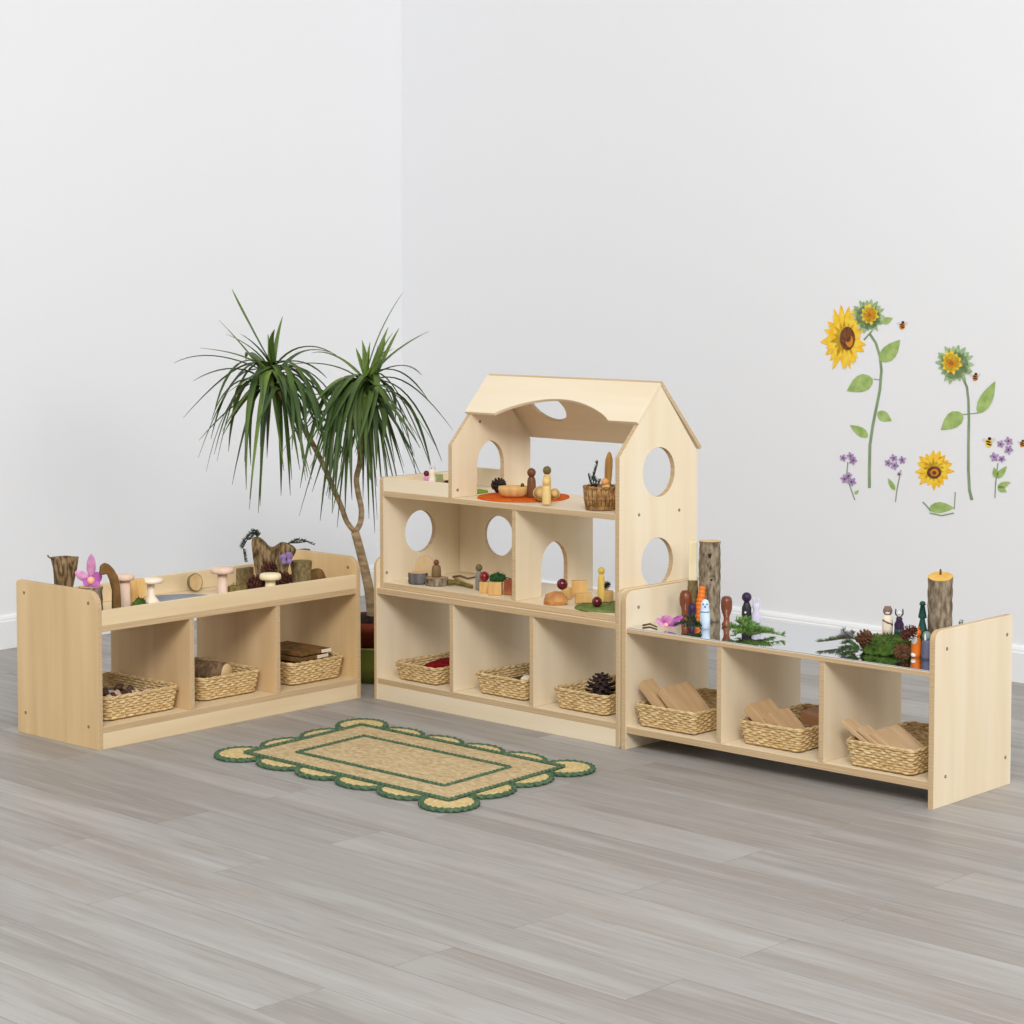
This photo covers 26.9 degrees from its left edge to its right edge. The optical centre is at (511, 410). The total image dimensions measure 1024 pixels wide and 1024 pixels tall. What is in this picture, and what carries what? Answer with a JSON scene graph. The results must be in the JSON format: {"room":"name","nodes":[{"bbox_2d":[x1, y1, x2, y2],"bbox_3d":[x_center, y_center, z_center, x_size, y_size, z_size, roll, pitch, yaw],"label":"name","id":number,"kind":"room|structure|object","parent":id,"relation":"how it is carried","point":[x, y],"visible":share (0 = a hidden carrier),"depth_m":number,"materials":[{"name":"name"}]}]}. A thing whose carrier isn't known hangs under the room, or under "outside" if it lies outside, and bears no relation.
{"room":"children's room","nodes":[
{"label":"children's room","id":0,"kind":"room"},
{"bbox_2d":[0,0,401,615],"bbox_3d":[-3.011,-0.716,6.415,0.120,3.500,7.620,3,5,43],"label":"wall","id":1,"kind":"structure","parent":0,"point":[160,160],"depth_m":8.23,"materials":[{"name":"white paint"}]},
{"bbox_2d":[0,565,373,649],"bbox_3d":[-3.007,0.877,6.416,0.016,0.120,7.484,3,5,43],"label":"baseboard","id":2,"kind":"structure","parent":1,"relation":"attached to","point":[8,623],"depth_m":7.71,"materials":[{"name":"white paint"}]},
{"bbox_2d":[360,612,373,647],"bbox_3d":[-0.462,0.782,7.136,0.272,0.182,0.272,0,4,0],"label":"pot","id":3,"kind":"object","parent":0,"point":[366,618],"depth_m":7.02,"materials":[{"name":"brown ceramic"}]},
{"bbox_2d":[0,595,1023,1023],"bbox_3d":[-0.300,1.094,4.676,14.000,0.100,14.000,3,5,44],"label":"floor","id":4,"kind":"structure","parent":0,"point":[164,880],"depth_m":4.64,"materials":[{"name":"grey wood"}]},
{"bbox_2d":[16,549,360,750],"bbox_3d":[-0.966,0.704,6.532,0.384,0.450,1.029,3,5,42],"label":"shelf unit","id":5,"kind":"object","parent":4,"relation":"on","point":[60,628],"visible":0.75,"depth_m":6.36,"materials":[{"name":"brown wood"}]},
{"bbox_2d":[47,555,78,586],"bbox_3d":[-1.299,0.506,6.216,0.082,0.182,0.077,0,4,4],"label":"tree stump","id":6,"kind":"object","parent":5,"relation":"on","point":[64,567],"visible":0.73,"depth_m":6.19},
{"bbox_2d":[79,585,102,609],"bbox_3d":[-1.203,0.553,6.120,0.071,0.101,0.070,0,4,0],"label":"stump","id":7,"kind":"object","parent":5,"relation":"on","point":[98,590],"visible":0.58,"depth_m":6.10,"materials":[{"name":"brown wood"}]},
{"bbox_2d":[75,554,101,586],"bbox_3d":[-1.207,0.457,6.101,0.077,0.097,0.026,-1,4,-11],"label":"flower","id":8,"kind":"object","parent":7,"relation":"on","point":[93,579],"visible":1,"depth_m":6.10,"materials":[{"name":"fabric"}]},
{"bbox_2d":[99,563,120,608],"bbox_3d":[-1.145,0.520,6.103,0.061,0.168,0.034,-1,4,-16],"label":"arch","id":9,"kind":"object","parent":5,"relation":"on","point":[105,568],"visible":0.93,"depth_m":6.09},
{"bbox_2d":[117,573,134,606],"bbox_3d":[-1.128,0.536,6.239,0.058,0.119,0.058,0,4,0],"label":"toadstool","id":10,"kind":"object","parent":5,"relation":"on","point":[124,579],"visible":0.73,"depth_m":6.22,"materials":[{"name":"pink wood"}]},
{"bbox_2d":[130,578,144,604],"bbox_3d":[-1.116,0.545,6.366,0.045,0.086,0.030,-1,4,-21],"label":"wooden block","id":11,"kind":"object","parent":5,"relation":"on","point":[137,586],"visible":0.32,"depth_m":6.35,"materials":[{"name":"brown wood"}]},
{"bbox_2d":[102,672,177,719],"bbox_3d":[-1.185,0.841,6.305,0.331,0.073,0.279,3,5,42],"label":"wicker basket","id":12,"kind":"object","parent":5,"relation":"on","point":[161,696],"visible":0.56,"depth_m":6.24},
{"bbox_2d":[155,594,203,601],"bbox_3d":[-1.009,0.579,6.487,0.292,0.003,0.287,0,4,0],"label":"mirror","id":13,"kind":"object","parent":5,"relation":"on","point":[160,598],"visible":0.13,"depth_m":6.58,"materials":[{"name":"grey mirror"}]},
{"bbox_2d":[143,577,162,602],"bbox_3d":[-1.085,0.544,6.431,0.075,0.080,0.074,0,4,0],"label":"toadstool","id":14,"kind":"object","parent":13,"relation":"on","point":[150,581],"visible":0.8,"depth_m":6.42,"materials":[{"name":"beige wood"}]},
{"bbox_2d":[187,573,202,591],"bbox_3d":[-0.990,0.538,6.684,0.017,0.057,0.056,3,5,42],"label":"wood slice","id":15,"kind":"object","parent":5,"relation":"on","point":[194,581],"visible":1,"depth_m":6.68,"materials":[{"name":"beige wood"}]},
{"bbox_2d":[75,563,355,631],"bbox_3d":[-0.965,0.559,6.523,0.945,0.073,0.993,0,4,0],"label":"tray","id":16,"kind":"object","parent":5,"relation":"on","point":[339,583],"depth_m":6.44,"materials":[{"name":"brown wood"}]},
{"bbox_2d":[210,566,233,593],"bbox_3d":[-0.891,0.528,6.586,0.074,0.092,0.073,0,4,0],"label":"toadstool","id":17,"kind":"object","parent":5,"relation":"on","point":[221,571],"visible":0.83,"depth_m":6.57,"materials":[{"name":"pink wood"}]},
{"bbox_2d":[194,657,259,700],"bbox_3d":[-0.960,0.825,6.576,0.321,0.073,0.245,3,5,42],"label":"wicker basket","id":18,"kind":"object","parent":5,"relation":"on","point":[242,680],"visible":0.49,"depth_m":6.47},
{"bbox_2d":[194,659,232,677],"bbox_3d":[-0.949,0.802,6.553,0.182,0.077,0.075,2,4,24],"label":"log","id":19,"kind":"object","parent":18,"relation":"in","point":[203,669],"visible":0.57,"depth_m":6.51,"materials":[{"name":"brown wood"}]},
{"bbox_2d":[236,566,253,584],"bbox_3d":[-0.850,0.531,6.813,0.016,0.060,0.064,3,5,39],"label":"bark slab","id":20,"kind":"object","parent":5,"relation":"on","point":[242,574],"visible":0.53,"depth_m":6.80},
{"bbox_2d":[246,574,264,588],"bbox_3d":[-0.785,0.539,6.603,0.068,0.068,0.068,0,4,0],"label":"pinecone","id":21,"kind":"object","parent":5,"relation":"on","point":[253,582],"visible":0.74,"depth_m":6.59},
{"bbox_2d":[259,572,280,586],"bbox_3d":[-0.740,0.537,6.560,0.067,0.077,0.067,0,4,0],"label":"toadstool","id":22,"kind":"object","parent":5,"relation":"on","point":[269,578],"visible":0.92,"depth_m":6.54,"materials":[{"name":"beige wood"}]},
{"bbox_2d":[252,537,295,574],"bbox_3d":[-0.748,0.480,6.729,0.138,0.166,0.058,0,4,-1],"label":"bark","id":23,"kind":"object","parent":5,"relation":"on","point":[262,552],"visible":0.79,"depth_m":6.71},
{"bbox_2d":[239,528,260,561],"bbox_3d":[-0.824,0.425,6.720,0.073,0.111,0.027,0,4,0],"label":"sprig","id":24,"kind":"object","parent":23,"relation":"attached to","point":[257,533],"visible":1,"depth_m":6.72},
{"bbox_2d":[280,552,292,563],"bbox_3d":[-0.703,0.461,6.678,0.040,0.038,0.005,0,4,-6],"label":"butterfly","id":25,"kind":"object","parent":23,"relation":"attached to","point":[285,558],"visible":1,"depth_m":6.68,"materials":[{"name":"fabric"}]},
{"bbox_2d":[275,571,292,584],"bbox_3d":[-0.716,0.535,6.677,0.067,0.069,0.068,0,4,0],"label":"pinecone","id":26,"kind":"object","parent":5,"relation":"on","point":[286,578],"visible":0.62,"depth_m":6.66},
{"bbox_2d":[260,561,277,572],"bbox_3d":[-0.755,0.497,6.655,0.057,0.057,0.057,0,4,0],"label":"pinecone","id":27,"kind":"object","parent":26,"relation":"on","point":[271,567],"visible":0.79,"depth_m":6.64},
{"bbox_2d":[290,560,311,582],"bbox_3d":[-0.667,0.519,6.777,0.070,0.087,0.070,0,4,0],"label":"stump","id":28,"kind":"object","parent":5,"relation":"on","point":[301,570],"visible":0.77,"depth_m":6.75,"materials":[{"name":"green wood"}]},
{"bbox_2d":[280,652,343,684],"bbox_3d":[-0.725,0.809,6.824,0.331,0.073,0.239,3,5,42],"label":"wicker basket","id":29,"kind":"object","parent":5,"relation":"on","point":[312,670],"visible":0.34,"depth_m":6.70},
{"bbox_2d":[280,657,325,662],"bbox_3d":[-0.697,0.792,6.817,0.204,0.012,0.132,3,5,39],"label":"plank","id":30,"kind":"object","parent":29,"relation":"in","point":[284,661],"visible":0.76,"depth_m":6.75,"materials":[{"name":"brown wood"}]},
{"bbox_2d":[280,652,327,661],"bbox_3d":[-0.703,0.777,6.809,0.204,0.012,0.132,3,4,36],"label":"plank","id":31,"kind":"object","parent":30,"relation":"on","point":[320,655],"visible":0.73,"depth_m":6.73,"materials":[{"name":"brown wood"}]},
{"bbox_2d":[280,641,330,656],"bbox_3d":[-0.694,0.760,6.819,0.204,0.012,0.132,3,5,41],"label":"plank","id":32,"kind":"object","parent":31,"relation":"on","point":[286,647],"visible":0.81,"depth_m":6.79,"materials":[{"name":"brown wood"}]},
{"bbox_2d":[312,568,325,579],"bbox_3d":[-0.621,0.532,6.814,0.054,0.053,0.065,-1,4,-10],"label":"log","id":33,"kind":"object","parent":5,"relation":"on","point":[317,573],"visible":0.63,"depth_m":6.78,"materials":[{"name":"brown wood"}]},
{"bbox_2d":[175,290,452,683],"bbox_3d":[-0.662,0.247,7.088,0.902,1.295,0.597,0,4,5],"label":"dracaena","id":34,"kind":"object","parent":4,"relation":"on","point":[359,400],"visible":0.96,"depth_m":7.01,"materials":[{"name":"green plant"}]},
{"bbox_2d":[361,648,373,683],"bbox_3d":[-0.462,0.832,7.139,0.294,0.122,0.294,0,4,0],"label":"pot","id":35,"kind":"object","parent":4,"relation":"on","point":[367,654],"depth_m":7.01,"materials":[{"name":"green ceramic"}]},
{"bbox_2d":[214,718,595,812],"bbox_3d":[-0.302,0.962,5.882,1.016,0.017,0.656,3,5,43],"label":"jute rug","id":36,"kind":"object","parent":4,"relation":"on","point":[444,774],"visible":1,"depth_m":5.84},
{"bbox_2d":[374,557,697,747],"bbox_3d":[0.066,0.703,6.554,1.026,0.450,0.382,3,5,44],"label":"shelf unit","id":37,"kind":"object","parent":4,"relation":"on","point":[559,648],"visible":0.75,"depth_m":6.54,"materials":[{"name":"brown wood"}]},
{"bbox_2d":[395,651,449,684],"bbox_3d":[-0.204,0.816,6.787,0.198,0.057,0.296,3,5,44],"label":"wicker basket","id":38,"kind":"object","parent":37,"relation":"on","point":[407,670],"visible":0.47,"depth_m":6.69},
{"bbox_2d":[423,658,449,669],"bbox_3d":[-0.205,0.812,6.783,0.144,0.052,0.237,3,5,44],"label":"heap","id":39,"kind":"object","parent":38,"relation":"in","point":[442,662],"visible":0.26,"depth_m":6.74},
{"bbox_2d":[476,662,529,699],"bbox_3d":[0.061,0.826,6.551,0.216,0.065,0.296,3,5,44],"label":"wicker basket","id":40,"kind":"object","parent":37,"relation":"on","point":[490,681],"visible":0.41,"depth_m":6.47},
{"bbox_2d":[380,374,701,620],"bbox_3d":[0.071,0.234,6.531,1.001,0.677,0.367,3,5,44],"label":"dollhouse","id":41,"kind":"object","parent":37,"relation":"on","point":[643,416],"visible":0.97,"depth_m":6.49,"materials":[{"name":"brown wood"}]},
{"bbox_2d":[408,571,427,584],"bbox_3d":[-0.295,0.526,6.721,0.063,0.036,0.064,0,4,0],"label":"stump","id":42,"kind":"object","parent":41,"relation":"on","point":[414,577],"visible":1,"depth_m":6.70,"materials":[{"name":"grey wood"}]},
{"bbox_2d":[415,555,433,575],"bbox_3d":[-0.276,0.500,6.756,0.060,0.084,0.014,0,4,-2],"label":"board","id":43,"kind":"object","parent":41,"relation":"on","point":[425,563],"visible":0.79,"depth_m":6.75,"materials":[{"name":"beige wood"}]},
{"bbox_2d":[425,576,447,586],"bbox_3d":[-0.234,0.534,6.688,0.075,0.025,0.075,0,4,0],"label":"wood slice","id":44,"kind":"object","parent":41,"relation":"on","point":[441,581],"visible":1,"depth_m":6.66,"materials":[{"name":"brown wood"}]},
{"bbox_2d":[432,560,440,576],"bbox_3d":[-0.236,0.494,6.690,0.029,0.054,0.029,0,4,0],"label":"doll","id":45,"kind":"object","parent":44,"relation":"on","point":[436,569],"visible":1,"depth_m":6.68,"materials":[{"name":"brown wood"}]},
{"bbox_2d":[488,581,502,594],"bbox_3d":[-0.050,0.539,6.487,0.041,0.039,0.036,1,4,8],"label":"wooden block","id":46,"kind":"object","parent":41,"relation":"on","point":[494,588],"visible":1,"depth_m":6.47,"materials":[{"name":"brown wood"}]},
{"bbox_2d":[488,571,506,581],"bbox_3d":[-0.044,0.503,6.497,0.058,0.036,0.052,3,5,43],"label":"moss tuft","id":47,"kind":"object","parent":46,"relation":"on","point":[496,577],"visible":1,"depth_m":6.48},
{"bbox_2d":[504,579,511,594],"bbox_3d":[-0.008,0.536,6.485,0.030,0.045,0.026,1,4,15],"label":"wooden block","id":48,"kind":"object","parent":41,"relation":"on","point":[507,582],"visible":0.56,"depth_m":6.47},
{"bbox_2d":[477,492,568,501],"bbox_3d":[0.035,0.264,6.532,0.282,0.005,0.284,0,4,0],"label":"mat","id":49,"kind":"object","parent":41,"relation":"on","point":[497,497],"visible":0.61,"depth_m":6.45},
{"bbox_2d":[491,477,505,492],"bbox_3d":[-0.041,0.231,6.614,0.049,0.050,0.050,0,4,0],"label":"pinecone","id":50,"kind":"object","parent":49,"relation":"on","point":[495,484],"visible":0.82,"depth_m":6.60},
{"bbox_2d":[498,483,526,497],"bbox_3d":[0.005,0.243,6.491,0.096,0.041,0.070,0,4,0],"label":"bowl","id":51,"kind":"object","parent":49,"relation":"on","point":[507,491],"visible":1,"depth_m":6.47,"materials":[{"name":"brown wood"}]},
{"bbox_2d":[527,468,535,497],"bbox_3d":[0.059,0.220,6.475,0.027,0.090,0.027,0,4,0],"label":"doll","id":52,"kind":"object","parent":49,"relation":"on","point":[531,482],"visible":0.95,"depth_m":6.46,"materials":[{"name":"brown wood"}]},
{"bbox_2d":[542,477,550,503],"bbox_3d":[0.101,0.236,6.291,0.026,0.080,0.026,0,4,0],"label":"doll","id":53,"kind":"object","parent":41,"relation":"on","point":[546,490],"visible":1,"depth_m":6.28,"materials":[{"name":"brown wood"}]},
{"bbox_2d":[544,591,567,605],"bbox_3d":[0.129,0.551,6.288,0.072,0.040,0.058,0,4,1],"label":"nugget","id":54,"kind":"object","parent":41,"relation":"on","point":[555,598],"visible":1,"depth_m":6.27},
{"bbox_2d":[572,580,586,594],"bbox_3d":[0.203,0.535,6.445,0.047,0.044,0.022,0,4,2],"label":"wooden block","id":55,"kind":"object","parent":41,"relation":"on","point":[578,586],"visible":0.76,"depth_m":6.43,"materials":[{"name":"brown wood"}]},
{"bbox_2d":[575,601,614,612],"bbox_3d":[0.287,0.572,6.235,0.196,0.004,0.216,3,5,44],"label":"mat","id":56,"kind":"object","parent":41,"relation":"on","point":[606,607],"visible":0.48,"depth_m":6.20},
{"bbox_2d":[575,593,591,602],"bbox_3d":[0.210,0.552,6.295,0.050,0.028,0.024,0,4,-4],"label":"wooden block","id":57,"kind":"object","parent":56,"relation":"on","point":[579,597],"visible":0.96,"depth_m":6.28,"materials":[{"name":"brown wood"}]},
{"bbox_2d":[598,567,604,601],"bbox_3d":[0.263,0.513,6.312,0.022,0.102,0.022,0,4,0],"label":"doll","id":58,"kind":"object","parent":56,"relation":"on","point":[601,579],"visible":0.94,"depth_m":6.30,"materials":[{"name":"yellow wood"}]},
{"bbox_2d":[583,484,614,510],"bbox_3d":[0.256,0.252,6.193,0.105,0.070,0.105,0,4,0],"label":"round basket","id":59,"kind":"object","parent":41,"relation":"on","point":[595,499],"visible":0.88,"depth_m":6.15,"materials":[{"name":"wicker"}]},
{"bbox_2d":[588,460,600,486],"bbox_3d":[0.238,0.187,6.181,0.039,0.094,0.023,0,4,0],"label":"sprig","id":60,"kind":"object","parent":59,"relation":"in","point":[593,478],"visible":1,"depth_m":6.18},
{"bbox_2d":[605,451,612,485],"bbox_3d":[0.280,0.184,6.201,0.023,0.129,0.023,3,4,38],"label":"stick","id":61,"kind":"object","parent":59,"relation":"in","point":[609,460],"visible":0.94,"depth_m":6.19,"materials":[{"name":"wood"}]},
{"bbox_2d":[554,674,615,714],"bbox_3d":[0.294,0.841,6.327,0.214,0.063,0.296,3,5,44],"label":"wicker basket","id":62,"kind":"object","parent":37,"relation":"on","point":[568,697],"visible":0.53,"depth_m":6.23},
{"bbox_2d":[585,672,615,694],"bbox_3d":[0.263,0.817,6.280,0.100,0.097,0.100,0,4,0],"label":"pinecone","id":63,"kind":"object","parent":62,"relation":"in","point":[601,686],"visible":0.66,"depth_m":6.26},
{"bbox_2d":[621,578,1012,809],"bbox_3d":[0.811,0.747,5.837,1.022,0.450,0.378,3,5,43],"label":"shelf unit","id":64,"kind":"object","parent":4,"relation":"on","point":[968,669],"visible":0.77,"depth_m":5.68,"materials":[{"name":"brown wood"}]},
{"bbox_2d":[655,615,682,627],"bbox_3d":[0.440,0.591,5.993,0.078,0.035,0.038,0,4,4],"label":"flower","id":65,"kind":"object","parent":64,"relation":"on","point":[665,621],"visible":1,"depth_m":6.00,"materials":[{"name":"pink plant"}]},
{"bbox_2d":[635,688,716,734],"bbox_3d":[0.528,0.855,6.085,0.224,0.067,0.316,3,5,43],"label":"wicker basket","id":66,"kind":"object","parent":64,"relation":"on","point":[686,722],"visible":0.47,"depth_m":5.97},
{"bbox_2d":[638,679,667,718],"bbox_3d":[0.415,0.822,6.029,0.122,0.117,0.045,3,5,43],"label":"wooden block","id":67,"kind":"object","parent":66,"relation":"in","point":[649,688],"visible":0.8,"depth_m":6.03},
{"bbox_2d":[657,681,709,712],"bbox_3d":[0.490,0.828,6.026,0.109,0.104,0.125,3,5,43],"label":"wooden block","id":68,"kind":"object","parent":66,"relation":"in","point":[682,696],"visible":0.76,"depth_m":6.02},
{"bbox_2d":[679,590,691,621],"bbox_3d":[0.497,0.560,6.133,0.036,0.090,0.036,0,4,0],"label":"spindle","id":69,"kind":"object","parent":64,"relation":"on","point":[685,599],"visible":0.77,"depth_m":6.12,"materials":[{"name":"brown wood"}]},
{"bbox_2d":[672,613,701,628],"bbox_3d":[0.487,0.588,5.977,0.089,0.048,0.031,0,4,0],"label":"sprig","id":70,"kind":"object","parent":64,"relation":"on","point":[696,624],"visible":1,"depth_m":5.98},
{"bbox_2d":[687,580,697,604],"bbox_3d":[0.521,0.546,6.171,0.032,0.113,0.032,0,4,0],"label":"stump","id":71,"kind":"object","parent":64,"relation":"on","point":[692,585],"visible":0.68,"depth_m":6.16,"materials":[{"name":"brown wood"}]},
{"bbox_2d":[689,540,696,580],"bbox_3d":[0.521,0.433,6.164,0.024,0.113,0.028,0,4,5],"label":"wooden block","id":72,"kind":"object","parent":71,"relation":"on","point":[692,544],"visible":1,"depth_m":6.15,"materials":[{"name":"beige wood"}]},
{"bbox_2d":[695,586,705,622],"bbox_3d":[0.531,0.553,6.101,0.035,0.104,0.034,3,5,45],"label":"cone","id":73,"kind":"object","parent":64,"relation":"on","point":[701,593],"visible":0.69,"depth_m":6.09,"materials":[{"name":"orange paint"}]},
{"bbox_2d":[700,599,710,628],"bbox_3d":[0.541,0.571,6.002,0.031,0.083,0.031,2,4,28],"label":"peg","id":74,"kind":"object","parent":64,"relation":"on","point":[705,611],"visible":1,"depth_m":5.99,"materials":[{"name":"blue paint"}]},
{"bbox_2d":[698,540,720,621],"bbox_3d":[0.567,0.489,6.138,0.064,0.231,0.068,0,4,5],"label":"log","id":75,"kind":"object","parent":64,"relation":"on","point":[709,565],"visible":0.95,"depth_m":6.11,"materials":[{"name":"brown wood"}]},
{"bbox_2d":[721,596,731,626],"bbox_3d":[0.606,0.567,6.046,0.032,0.085,0.032,0,4,0],"label":"spindle","id":76,"kind":"object","parent":64,"relation":"on","point":[726,601],"visible":0.92,"depth_m":6.04,"materials":[{"name":"brown wood"}]},
{"bbox_2d":[742,592,751,619],"bbox_3d":[0.658,0.562,5.994,0.028,0.103,0.035,-1,4,-9],"label":"peg","id":77,"kind":"object","parent":64,"relation":"on","point":[746,597],"visible":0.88,"depth_m":5.99,"materials":[{"name":"black paint"}]},
{"bbox_2d":[726,614,785,636],"bbox_3d":[0.663,0.588,5.881,0.162,0.060,0.121,-1,4,-9],"label":"sprig","id":78,"kind":"object","parent":64,"relation":"on","point":[749,627],"visible":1,"depth_m":5.86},
{"bbox_2d":[751,597,760,625],"bbox_3d":[0.683,0.568,5.988,0.026,0.090,0.025,0,4,7],"label":"peg","id":79,"kind":"object","parent":64,"relation":"on","point":[756,615],"visible":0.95,"depth_m":5.98,"materials":[{"name":"grey paint"}]},
{"bbox_2d":[628,614,929,671],"bbox_3d":[0.811,0.626,5.829,0.983,0.003,0.366,3,5,43],"label":"mirror","id":80,"kind":"object","parent":64,"relation":"on","point":[799,641],"depth_m":5.81,"materials":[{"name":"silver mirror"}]},
{"bbox_2d":[740,703,818,751],"bbox_3d":[0.794,0.869,5.860,0.212,0.067,0.316,3,5,43],"label":"wicker basket","id":81,"kind":"object","parent":64,"relation":"on","point":[756,733],"visible":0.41,"depth_m":5.75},
{"bbox_2d":[744,699,778,723],"bbox_3d":[0.698,0.838,5.828,0.093,0.085,0.100,3,5,43],"label":"wooden block","id":82,"kind":"object","parent":81,"relation":"in","point":[757,711],"visible":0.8,"depth_m":5.81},
{"bbox_2d":[764,708,804,728],"bbox_3d":[0.741,0.852,5.789,0.086,0.078,0.090,3,5,43],"label":"wooden block","id":83,"kind":"object","parent":81,"relation":"in","point":[785,717],"visible":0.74,"depth_m":5.78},
{"bbox_2d":[800,706,818,725],"bbox_3d":[0.858,0.843,5.875,0.088,0.042,0.110,3,5,43],"label":"wooden block","id":84,"kind":"object","parent":81,"relation":"in","point":[810,716],"visible":0.29,"depth_m":5.85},
{"bbox_2d":[815,626,855,641],"bbox_3d":[0.871,0.599,5.742,0.138,0.038,0.052,-1,4,-17],"label":"sprig","id":85,"kind":"object","parent":64,"relation":"on","point":[846,636],"visible":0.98,"depth_m":5.74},
{"bbox_2d":[838,639,860,653],"bbox_3d":[0.884,0.619,5.615,0.062,0.014,0.204,1,4,11],"label":"sprig","id":86,"kind":"object","parent":64,"relation":"on","point":[849,641],"visible":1,"depth_m":5.62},
{"bbox_2d":[860,632,910,655],"bbox_3d":[0.988,0.608,5.630,0.153,0.054,0.163,3,5,43],"label":"moss mound","id":87,"kind":"object","parent":64,"relation":"on","point":[881,645],"visible":0.66,"depth_m":5.59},
{"bbox_2d":[855,629,872,645],"bbox_3d":[0.921,0.596,5.603,0.046,0.047,0.048,0,4,0],"label":"pinecone","id":88,"kind":"object","parent":87,"relation":"on","point":[864,637],"visible":1,"depth_m":5.59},
{"bbox_2d":[894,609,903,634],"bbox_3d":[1.024,0.566,5.662,0.027,0.082,0.027,1,4,10],"label":"peg","id":89,"kind":"object","parent":87,"relation":"on","point":[898,624],"visible":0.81,"depth_m":5.65,"materials":[{"name":"purple paint"}]},
{"bbox_3d":[0.991,0.602,5.674,0.052,0.014,0.054,1,4,10],"label":"wood slice","id":90,"kind":"object","parent":87,"relation":"on","visible":0},
{"bbox_2d":[882,606,892,634],"bbox_3d":[0.995,0.556,5.673,0.029,0.077,0.032,1,4,10],"label":"peg","id":91,"kind":"object","parent":90,"relation":"on","point":[887,621],"visible":1,"depth_m":5.66,"materials":[{"name":"beige wood"}]},
{"bbox_2d":[846,721,928,774],"bbox_3d":[1.043,0.883,5.595,0.216,0.071,0.316,3,5,43],"label":"wicker basket","id":92,"kind":"object","parent":64,"relation":"on","point":[863,754],"visible":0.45,"depth_m":5.49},
{"bbox_2d":[840,717,868,741],"bbox_3d":[0.921,0.851,5.561,0.134,0.083,0.050,3,5,43],"label":"wooden block","id":93,"kind":"object","parent":92,"relation":"in","point":[850,724],"visible":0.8,"depth_m":5.57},
{"bbox_2d":[857,725,889,755],"bbox_3d":[0.953,0.861,5.534,0.117,0.073,0.050,3,5,43],"label":"wooden block","id":94,"kind":"object","parent":92,"relation":"in","point":[865,731],"visible":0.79,"depth_m":5.54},
{"bbox_2d":[870,724,924,750],"bbox_3d":[1.007,0.864,5.546,0.109,0.069,0.125,3,5,43],"label":"wooden block","id":95,"kind":"object","parent":92,"relation":"in","point":[895,735],"visible":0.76,"depth_m":5.55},
{"bbox_2d":[893,643,910,660],"bbox_3d":[1.003,0.621,5.494,0.046,0.047,0.053,0,4,0],"label":"pinecone","id":96,"kind":"object","parent":64,"relation":"on","point":[902,651],"visible":1,"depth_m":5.48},
{"bbox_2d":[900,624,917,640],"bbox_3d":[1.021,0.573,5.506,0.048,0.044,0.042,0,4,0],"label":"pinecone","id":97,"kind":"object","parent":96,"relation":"on","point":[907,633],"visible":1,"depth_m":5.50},
{"bbox_2d":[911,627,921,657],"bbox_3d":[1.047,0.600,5.549,0.028,0.082,0.030,2,4,28],"label":"peg","id":98,"kind":"object","parent":64,"relation":"on","point":[916,645],"visible":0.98,"depth_m":5.54,"materials":[{"name":"orange paint"}]},
{"bbox_2d":[918,601,926,642],"bbox_3d":[1.067,0.568,5.568,0.032,0.143,0.032,0,4,0],"label":"peg","id":99,"kind":"object","parent":64,"relation":"on","point":[922,615],"visible":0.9,"depth_m":5.56,"materials":[{"name":"teal wood"}]},
{"bbox_2d":[921,631,930,659],"bbox_3d":[1.069,0.606,5.521,0.026,0.072,0.026,1,4,11],"label":"peg","id":100,"kind":"object","parent":64,"relation":"on","point":[925,650],"visible":0.95,"depth_m":5.51,"materials":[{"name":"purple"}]},
{"bbox_2d":[927,569,952,639],"bbox_3d":[1.111,0.526,5.558,0.066,0.226,0.066,1,4,11],"label":"log","id":101,"kind":"object","parent":64,"relation":"on","point":[940,584],"visible":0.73,"depth_m":5.53,"materials":[{"name":"brown wood"}]},
{"bbox_2d":[401,0,1023,645],"bbox_3d":[2.598,-0.699,6.147,8.500,3.500,0.120,3,5,45],"label":"wall","id":102,"kind":"structure","parent":0,"point":[685,195],"depth_m":7.79,"materials":[{"name":"white paint"}]},
{"bbox_2d":[541,580,1023,682],"bbox_3d":[2.550,0.891,6.196,8.500,0.120,0.016,3,5,45],"label":"baseboard","id":103,"kind":"structure","parent":102,"relation":"attached to","point":[1017,651],"depth_m":7.58,"materials":[{"name":"white paint"}]},
{"bbox_2d":[840,452,858,499],"bbox_3d":[1.184,0.231,7.516,0.082,0.169,0.003,3,5,45],"label":"decal","id":104,"kind":"object","parent":102,"relation":"attached to","point":[852,458],"visible":1,"depth_m":7.51,"materials":[{"name":"purple paper"}]},
{"bbox_2d":[821,299,899,487],"bbox_3d":[1.211,-0.059,7.471,0.337,0.658,0.004,3,5,44],"label":"decal","id":105,"kind":"object","parent":102,"relation":"attached to","point":[842,342],"visible":1,"depth_m":7.46,"materials":[{"name":"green paper"}]},
{"bbox_2d":[885,454,905,501],"bbox_3d":[1.321,0.234,7.380,0.088,0.166,0.003,3,5,45],"label":"decal","id":106,"kind":"object","parent":102,"relation":"attached to","point":[901,459],"visible":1,"depth_m":7.38,"materials":[{"name":"purple paper"}]},
{"bbox_2d":[915,450,954,489],"bbox_3d":[1.433,0.204,7.267,0.160,0.140,0.004,3,5,45],"label":"decal","id":107,"kind":"object","parent":102,"relation":"attached to","point":[934,468],"visible":1,"depth_m":7.27,"materials":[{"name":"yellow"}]},
{"bbox_2d":[922,492,955,515],"bbox_3d":[1.448,0.316,7.261,0.132,0.086,0.001,3,5,45],"label":"decal","id":108,"kind":"object","parent":102,"relation":"attached to","point":[937,507],"visible":1,"depth_m":7.26},
{"bbox_2d":[935,345,994,499],"bbox_3d":[1.515,0.041,7.176,0.235,0.521,0.003,3,5,44],"label":"decal","id":109,"kind":"object","parent":102,"relation":"attached to","point":[955,364],"visible":1,"depth_m":7.18,"materials":[{"name":"green paper"}]},
{"bbox_2d":[990,436,1012,497],"bbox_3d":[1.618,0.189,7.084,0.091,0.208,0.003,3,5,45],"label":"decal","id":110,"kind":"object","parent":102,"relation":"attached to","point":[997,474],"visible":1,"depth_m":7.08,"materials":[{"name":"purple paper"}]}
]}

